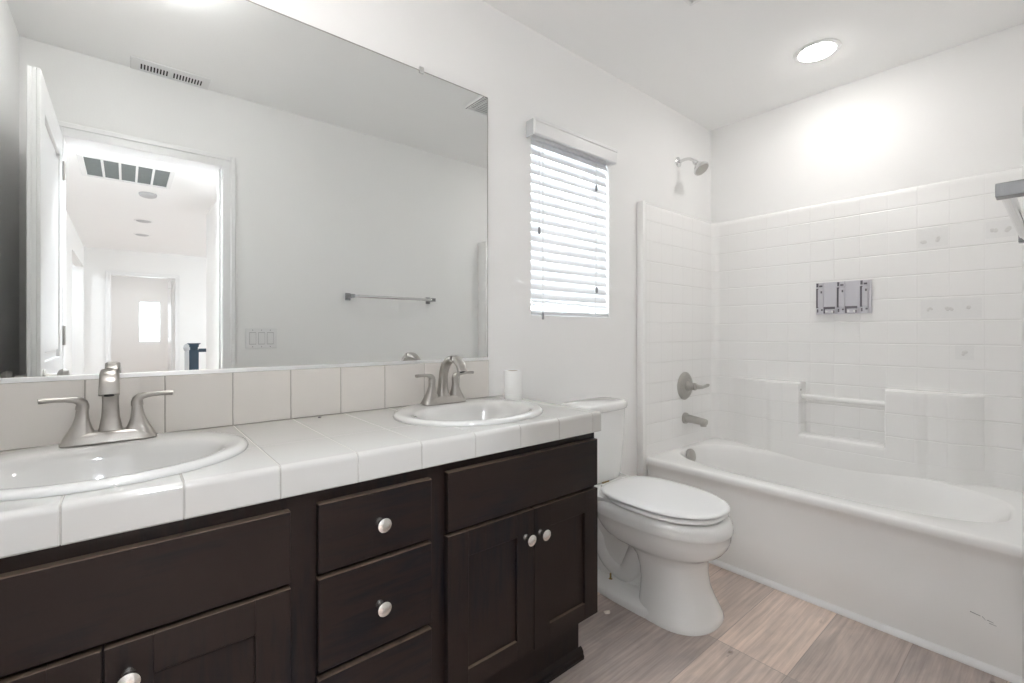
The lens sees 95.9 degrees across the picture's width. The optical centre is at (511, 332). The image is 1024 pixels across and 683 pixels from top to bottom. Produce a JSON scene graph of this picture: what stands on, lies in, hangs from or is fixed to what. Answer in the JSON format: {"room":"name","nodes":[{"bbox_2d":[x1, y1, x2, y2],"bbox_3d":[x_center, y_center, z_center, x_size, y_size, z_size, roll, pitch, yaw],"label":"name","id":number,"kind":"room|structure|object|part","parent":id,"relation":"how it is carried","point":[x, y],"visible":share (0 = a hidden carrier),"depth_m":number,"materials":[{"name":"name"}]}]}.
{"room":"bathroom","nodes":[
{"label":"bathroom","id":0,"kind":"room"},
{"bbox_2d":[250,0,709,475],"bbox_3d":[-0.005,-0.110,2.028,3.527,2.440,0.120,0,0,-40],"label":"wall","id":1,"kind":"structure","parent":0,"point":[524,75],"depth_m":2.05,"materials":[{"name":"paint"}]},
{"bbox_2d":[0,360,488,450],"bbox_3d":[-0.667,0.186,1.388,1.486,0.147,0.014,0,0,-40],"label":"tile backsplash","id":2,"kind":"structure","parent":1,"relation":"attached to","point":[198,401],"depth_m":1.28,"materials":[{"name":"tile"}]},
{"bbox_2d":[0,0,488,383],"bbox_3d":[-0.667,-0.424,1.388,1.486,1.072,0.014,0,0,-40],"label":"wall mirror","id":3,"kind":"object","parent":1,"relation":"attached to","point":[188,187],"visible":1,"depth_m":1.28,"materials":[{"name":"silver mirror"}]},
{"bbox_2d":[531,145,594,316],"bbox_3d":[0.227,-0.475,2.275,0.541,0.800,0.030,0,0,-40],"label":"window","id":4,"kind":"structure","parent":1,"relation":"in","point":[589,311],"depth_m":2.33,"materials":[{"name":"glass"}]},
{"bbox_2d":[526,117,617,319],"bbox_3d":[0.282,-0.485,2.179,0.564,0.857,0.109,0,0,-40],"label":"window blind","id":5,"kind":"object","parent":4,"relation":"attached to","point":[583,285],"visible":0.87,"depth_m":2.19,"materials":[{"name":"white plastic"}]},
{"bbox_3d":[0.122,-0.647,2.056,0.001,0.386,0.001,0,0,-40],"label":"pull cord","id":6,"kind":"part","parent":5,"relation":"part of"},
{"bbox_3d":[0.276,-0.865,2.216,0.525,0.018,0.043,0,0,-40],"label":"head rail","id":7,"kind":"part","parent":5,"relation":"part of","materials":[{"name":"white plastic"}]},
{"bbox_3d":[0.276,-0.086,2.215,0.527,0.016,0.045,0,0,-40],"label":"rail","id":8,"kind":"part","parent":5,"relation":"part of","materials":[{"name":"white plastic"}]},
{"bbox_3d":[0.405,-0.465,2.322,0.002,0.750,0.037,0,0,-40],"label":"ladder cord","id":9,"kind":"part","parent":5,"relation":"part of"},
{"bbox_2d":[675,157,708,175],"bbox_3d":[1.064,-0.988,2.722,0.091,0.142,0.186,0,0,-40],"label":"shower head","id":10,"kind":"object","parent":1,"relation":"attached to","point":[700,167],"visible":1,"depth_m":2.69},
{"bbox_3d":[1.042,-1.017,2.749,0.018,0.048,0.113,0,0,-40],"label":"arm","id":11,"kind":"part","parent":10,"relation":"part of","materials":[{"name":"silver metal"}]},
{"bbox_2d":[481,0,1023,130],"bbox_3d":[0.519,-1.380,1.401,3.527,0.100,1.756,0,0,-40],"label":"ceiling","id":12,"kind":"structure","parent":0,"point":[716,64],"depth_m":2.08,"materials":[{"name":"paint"}]},
{"bbox_2d":[684,0,700,5],"bbox_3d":[0.714,-1.321,1.703,0.220,0.017,0.243,0,0,-40],"label":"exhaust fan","id":13,"kind":"object","parent":12,"relation":"attached to","point":[689,2],"visible":1,"depth_m":1.84,"materials":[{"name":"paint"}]},
{"bbox_2d":[793,38,841,62],"bbox_3d":[1.442,-1.320,2.185,0.190,0.020,0.190,0,0,-40],"label":"recessed light","id":14,"kind":"object","parent":12,"relation":"in","point":[818,50],"visible":1,"depth_m":2.16,"materials":[{"name":"glass"}]},
{"bbox_2d":[799,43,835,61],"bbox_3d":[1.442,-1.318,2.185,0.148,0.016,0.148,0,0,-40],"label":"diffuser","id":15,"kind":"object","parent":14,"relation":"attached to","point":[813,52],"depth_m":2.17,"materials":[{"name":"white plastic"}]},
{"bbox_2d":[550,563,1011,682],"bbox_3d":[0.501,1.160,1.422,3.527,0.100,1.701,0,0,-40],"label":"floor","id":16,"kind":"structure","parent":0,"point":[766,634],"depth_m":1.61,"materials":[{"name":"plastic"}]},
{"bbox_2d":[0,433,597,682],"bbox_3d":[-0.466,0.717,1.204,1.560,0.786,0.549,0,0,-40],"label":"vanity cabinet","id":17,"kind":"object","parent":16,"relation":"on","point":[483,569],"visible":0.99,"depth_m":0.98,"materials":[{"name":"brown wood"}]},
{"bbox_3d":[-0.764,0.711,0.651,0.277,0.410,0.019,0,0,-40],"label":"door","id":18,"kind":"part","parent":17,"relation":"part of","materials":[{"name":"brown wood"}]},
{"bbox_3d":[-0.616,0.557,0.742,0.032,0.032,0.032,0,0,-40],"label":"knob","id":19,"kind":"part","parent":17,"relation":"part of","materials":[{"name":"silver metal"}]},
{"bbox_3d":[-0.549,0.711,0.831,0.276,0.410,0.019,0,0,-40],"label":"door","id":20,"kind":"part","parent":17,"relation":"part of","materials":[{"name":"brown wood"}]},
{"bbox_3d":[-0.552,0.718,0.834,0.152,0.292,0.010,0,0,-40],"label":"door panel","id":21,"kind":"part","parent":17,"relation":"part of","materials":[{"name":"brown wood"}]},
{"bbox_2d":[0,395,600,558],"bbox_3d":[-0.473,0.292,1.215,1.562,0.064,0.522,0,0,-40],"label":"countertop","id":22,"kind":"structure","parent":17,"relation":"on","point":[286,458],"depth_m":0.95,"materials":[{"name":"tile"}]},
{"bbox_2d":[37,368,173,447],"bbox_3d":[-0.913,0.163,1.048,0.176,0.169,0.175,0,0,5],"label":"faucet","id":23,"kind":"object","parent":22,"relation":"on","point":[81,432],"visible":1,"depth_m":1.04,"materials":[{"name":"silver metal"}]},
{"bbox_3d":[-0.977,0.156,1.008,0.023,0.031,0.082,0,0,41],"label":"lever","id":24,"kind":"part","parent":23,"relation":"part of","materials":[{"name":"silver metal"}]},
{"bbox_3d":[-0.960,0.207,1.028,0.065,0.070,0.052,0,0,-40],"label":"handle","id":25,"kind":"part","parent":23,"relation":"part of","materials":[{"name":"silver metal"}]},
{"bbox_3d":[-0.921,0.236,1.060,0.170,0.024,0.060,0,0,-40],"label":"plate","id":26,"kind":"part","parent":23,"relation":"part of","materials":[{"name":"silver metal"}]},
{"bbox_3d":[-0.888,0.156,1.021,0.047,0.154,0.150,0,0,-40],"label":"spout","id":27,"kind":"part","parent":23,"relation":"part of","materials":[{"name":"silver metal"}]},
{"bbox_3d":[-0.882,0.207,1.092,0.065,0.070,0.052,0,0,-40],"label":"handle","id":28,"kind":"part","parent":23,"relation":"part of","materials":[{"name":"silver metal"}]},
{"bbox_3d":[-0.860,0.156,1.105,0.082,0.031,0.023,0,0,-31],"label":"lever","id":29,"kind":"part","parent":23,"relation":"part of","materials":[{"name":"silver metal"}]},
{"bbox_2d":[0,431,247,501],"bbox_3d":[-0.818,0.321,0.932,0.500,0.148,0.440,0,0,-40],"label":"sink","id":30,"kind":"object","parent":22,"relation":"in","point":[49,470],"visible":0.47,"depth_m":0.97,"materials":[{"name":"ceramic"}]},
{"bbox_2d":[415,355,473,405],"bbox_3d":[-0.232,0.163,1.617,0.176,0.169,0.175,0,0,5],"label":"faucet","id":31,"kind":"object","parent":22,"relation":"on","point":[442,395],"visible":1,"depth_m":1.60,"materials":[{"name":"silver metal"}]},
{"bbox_3d":[-0.296,0.156,1.577,0.023,0.031,0.082,0,0,41],"label":"lever","id":32,"kind":"part","parent":31,"relation":"part of","materials":[{"name":"silver metal"}]},
{"bbox_3d":[-0.279,0.207,1.596,0.065,0.070,0.052,0,0,-40],"label":"handle","id":33,"kind":"part","parent":31,"relation":"part of","materials":[{"name":"silver metal"}]},
{"bbox_3d":[-0.240,0.236,1.629,0.170,0.024,0.060,0,0,-40],"label":"plate","id":34,"kind":"part","parent":31,"relation":"part of","materials":[{"name":"silver metal"}]},
{"bbox_3d":[-0.208,0.156,1.590,0.047,0.154,0.150,0,0,-40],"label":"spout","id":35,"kind":"part","parent":31,"relation":"part of","materials":[{"name":"silver metal"}]},
{"bbox_3d":[-0.202,0.207,1.661,0.065,0.070,0.052,0,0,-40],"label":"handle","id":36,"kind":"part","parent":31,"relation":"part of","materials":[{"name":"silver metal"}]},
{"bbox_3d":[-0.179,0.156,1.674,0.082,0.031,0.023,0,0,-31],"label":"lever","id":37,"kind":"part","parent":31,"relation":"part of","materials":[{"name":"silver metal"}]},
{"bbox_2d":[393,399,542,426],"bbox_3d":[-0.135,0.321,1.503,0.500,0.148,0.440,0,0,-40],"label":"sink","id":38,"kind":"object","parent":22,"relation":"in","point":[471,412],"visible":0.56,"depth_m":1.56,"materials":[{"name":"ceramic"}]},
{"bbox_2d":[504,370,521,399],"bbox_3d":[0.003,0.203,1.783,0.069,0.112,0.069,0,0,-40],"label":"candle","id":39,"kind":"object","parent":22,"relation":"on","point":[512,378],"visible":0.95,"depth_m":1.75,"materials":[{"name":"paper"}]},
{"bbox_3d":[-0.301,0.812,1.038,0.264,0.196,0.019,0,0,-40],"label":"drawer","id":40,"kind":"part","parent":17,"relation":"part of","materials":[{"name":"brown wood"}]},
{"bbox_3d":[-0.301,0.604,1.038,0.264,0.193,0.019,0,0,-40],"label":"drawer","id":41,"kind":"part","parent":17,"relation":"part of","materials":[{"name":"brown wood"}]},
{"bbox_3d":[-0.301,0.425,1.038,0.264,0.144,0.019,0,0,-40],"label":"drawer","id":42,"kind":"part","parent":17,"relation":"part of","materials":[{"name":"brown wood"}]},
{"bbox_3d":[-0.285,0.605,1.018,0.032,0.032,0.032,0,0,-40],"label":"knob","id":43,"kind":"part","parent":17,"relation":"part of","materials":[{"name":"silver metal"}]},
{"bbox_3d":[-0.285,0.422,1.018,0.032,0.032,0.032,0,0,-40],"label":"knob","id":44,"kind":"part","parent":17,"relation":"part of","materials":[{"name":"silver metal"}]},
{"bbox_3d":[-0.054,0.712,1.244,0.288,0.408,0.019,0,0,-40],"label":"door","id":45,"kind":"part","parent":17,"relation":"part of","materials":[{"name":"brown wood"}]},
{"bbox_3d":[-0.057,0.719,1.248,0.164,0.290,0.010,0,0,-40],"label":"door panel","id":46,"kind":"part","parent":17,"relation":"part of","materials":[{"name":"brown wood"}]},
{"bbox_3d":[0.049,0.581,1.297,0.032,0.032,0.032,0,0,-40],"label":"knob","id":47,"kind":"part","parent":17,"relation":"part of","materials":[{"name":"silver metal"}]},
{"bbox_3d":[0.092,0.582,1.333,0.032,0.032,0.032,0,0,-40],"label":"knob","id":48,"kind":"part","parent":17,"relation":"part of","materials":[{"name":"silver metal"}]},
{"bbox_3d":[-0.358,1.091,1.074,1.560,0.038,0.016,0,0,-40],"label":"toe moulding","id":49,"kind":"part","parent":17,"relation":"part of","materials":[{"name":"brown wood"}]},
{"bbox_3d":[0.167,0.712,1.429,0.280,0.408,0.019,0,0,-40],"label":"door","id":50,"kind":"part","parent":17,"relation":"part of","materials":[{"name":"brown wood"}]},
{"bbox_3d":[0.164,0.719,1.432,0.156,0.290,0.010,0,0,-40],"label":"door panel","id":51,"kind":"part","parent":17,"relation":"part of","materials":[{"name":"brown wood"}]},
{"bbox_2d":[561,397,733,635],"bbox_3d":[0.556,0.717,1.958,0.421,0.787,0.708,0,0,-40],"label":"toilet","id":52,"kind":"object","parent":16,"relation":"on","point":[658,538],"visible":0.8,"depth_m":1.80,"materials":[{"name":"ceramic"}]},
{"bbox_3d":[0.391,0.343,2.155,0.356,0.040,0.174,0,0,-40],"label":"tank lid","id":53,"kind":"part","parent":52,"relation":"part of","materials":[{"name":"ceramic"}]},
{"bbox_3d":[0.388,0.528,2.159,0.332,0.331,0.154,0,0,-40],"label":"tank","id":54,"kind":"part","parent":52,"relation":"part of","materials":[{"name":"ceramic"}]},
{"bbox_3d":[0.627,0.671,1.904,0.377,0.016,0.503,0,0,-40],"label":"lid","id":55,"kind":"part","parent":52,"relation":"part of","materials":[{"name":"plastic"}]},
{"bbox_3d":[0.633,0.694,1.897,0.372,0.016,0.474,0,0,-40],"label":"seat","id":56,"kind":"part","parent":52,"relation":"part of","materials":[{"name":"plastic"}]},
{"bbox_2d":[646,438,1022,676],"bbox_3d":[1.473,0.896,2.238,0.780,0.428,1.386,0,0,-40],"label":"bathtub","id":57,"kind":"object","parent":16,"relation":"on","point":[940,563],"visible":0.86,"depth_m":1.84,"materials":[{"name":"ceramic"}]},
{"bbox_3d":[1.047,0.722,2.701,0.080,0.081,0.034,0,0,-40],"label":"overflow plate","id":58,"kind":"part","parent":57,"relation":"part of","materials":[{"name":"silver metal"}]},
{"bbox_2d":[709,559,1023,682],"bbox_3d":[1.197,1.100,1.946,0.024,0.020,1.469,0,0,-40],"label":"trim","id":59,"kind":"structure","parent":57,"relation":"attached to","point":[954,655],"depth_m":1.72,"materials":[{"name":"paint"}]},
{"bbox_2d":[710,23,1023,222],"bbox_3d":[1.872,-0.110,2.453,0.100,2.440,1.636,0,0,-40],"label":"wall","id":60,"kind":"structure","parent":0,"point":[956,112],"depth_m":2.36,"materials":[{"name":"paint"}]},
{"bbox_2d":[637,106,1023,681],"bbox_3d":[1.481,0.199,2.202,0.815,1.822,1.520,0,0,-40],"label":"tub surround","id":61,"kind":"object","parent":60,"relation":"attached to","point":[928,383],"depth_m":2.43,"materials":[{"name":"tile"}]},
{"bbox_2d":[677,372,709,399],"bbox_3d":[1.090,0.321,2.767,0.237,0.166,0.080,0,0,-40],"label":"tub valve","id":62,"kind":"object","parent":61,"relation":"attached to","point":[685,385],"visible":1,"depth_m":2.74,"materials":[{"name":"silver metal"}]},
{"bbox_3d":[1.134,0.321,2.774,0.161,0.036,0.035,0,0,-40],"label":"lever","id":63,"kind":"part","parent":62,"relation":"part of","materials":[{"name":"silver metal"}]},
{"bbox_2d":[682,412,707,426],"bbox_3d":[1.082,0.514,2.721,0.066,0.067,0.139,0,0,-40],"label":"tub spout","id":64,"kind":"object","parent":61,"relation":"attached to","point":[686,418],"visible":1,"depth_m":2.71,"materials":[{"name":"silver metal"}]},
{"bbox_3d":[1.689,-0.183,2.533,0.009,0.170,0.031,0,0,-40],"label":"holder rail","id":65,"kind":"part","parent":61,"relation":"part of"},
{"bbox_2d":[823,307,835,313],"bbox_3d":[1.714,-0.119,2.494,0.022,0.036,0.053,0,0,-40],"label":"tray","id":66,"kind":"object","parent":61,"relation":"on","point":[826,310],"depth_m":2.49,"materials":[{"name":"white plastic"}]},
{"bbox_3d":[1.473,0.002,2.239,0.780,1.425,1.418,0,0,-40],"label":"wall panel","id":67,"kind":"part","parent":61,"relation":"part of","materials":[{"name":"tile"}]},
{"bbox_3d":[1.751,-0.183,2.459,0.009,0.170,0.031,0,0,-40],"label":"holder rail","id":68,"kind":"part","parent":61,"relation":"part of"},
{"bbox_3d":[1.755,-0.184,2.454,0.034,0.173,0.248,0,0,-40],"label":"dispenser bracket","id":69,"kind":"part","parent":61,"relation":"part of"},
{"bbox_2d":[845,306,857,312],"bbox_3d":[1.777,-0.119,2.418,0.022,0.036,0.053,0,0,-40],"label":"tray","id":70,"kind":"object","parent":61,"relation":"on","point":[848,309],"depth_m":2.41,"materials":[{"name":"white plastic"}]},
{"bbox_3d":[1.817,-0.183,2.381,0.009,0.170,0.031,0,0,-40],"label":"holder rail","id":71,"kind":"part","parent":61,"relation":"part of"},
{"bbox_3d":[1.045,-0.110,0.771,3.327,2.440,0.115,0,0,-40],"label":"wall","id":72,"kind":"structure","parent":0,"visible":0},
{"bbox_2d":[995,179,1023,242],"bbox_3d":[1.064,-0.232,0.924,0.626,0.048,0.095,0,0,-40],"label":"towel bar","id":73,"kind":"object","parent":72,"relation":"attached to","point":[1008,192],"visible":1,"depth_m":0.78,"materials":[{"name":"silver metal"}]},
{"bbox_3d":[0.837,-0.232,0.734,0.035,0.048,0.095,0,0,-40],"label":"post","id":74,"kind":"part","parent":73,"relation":"part of","materials":[{"name":"silver metal"}]}
]}

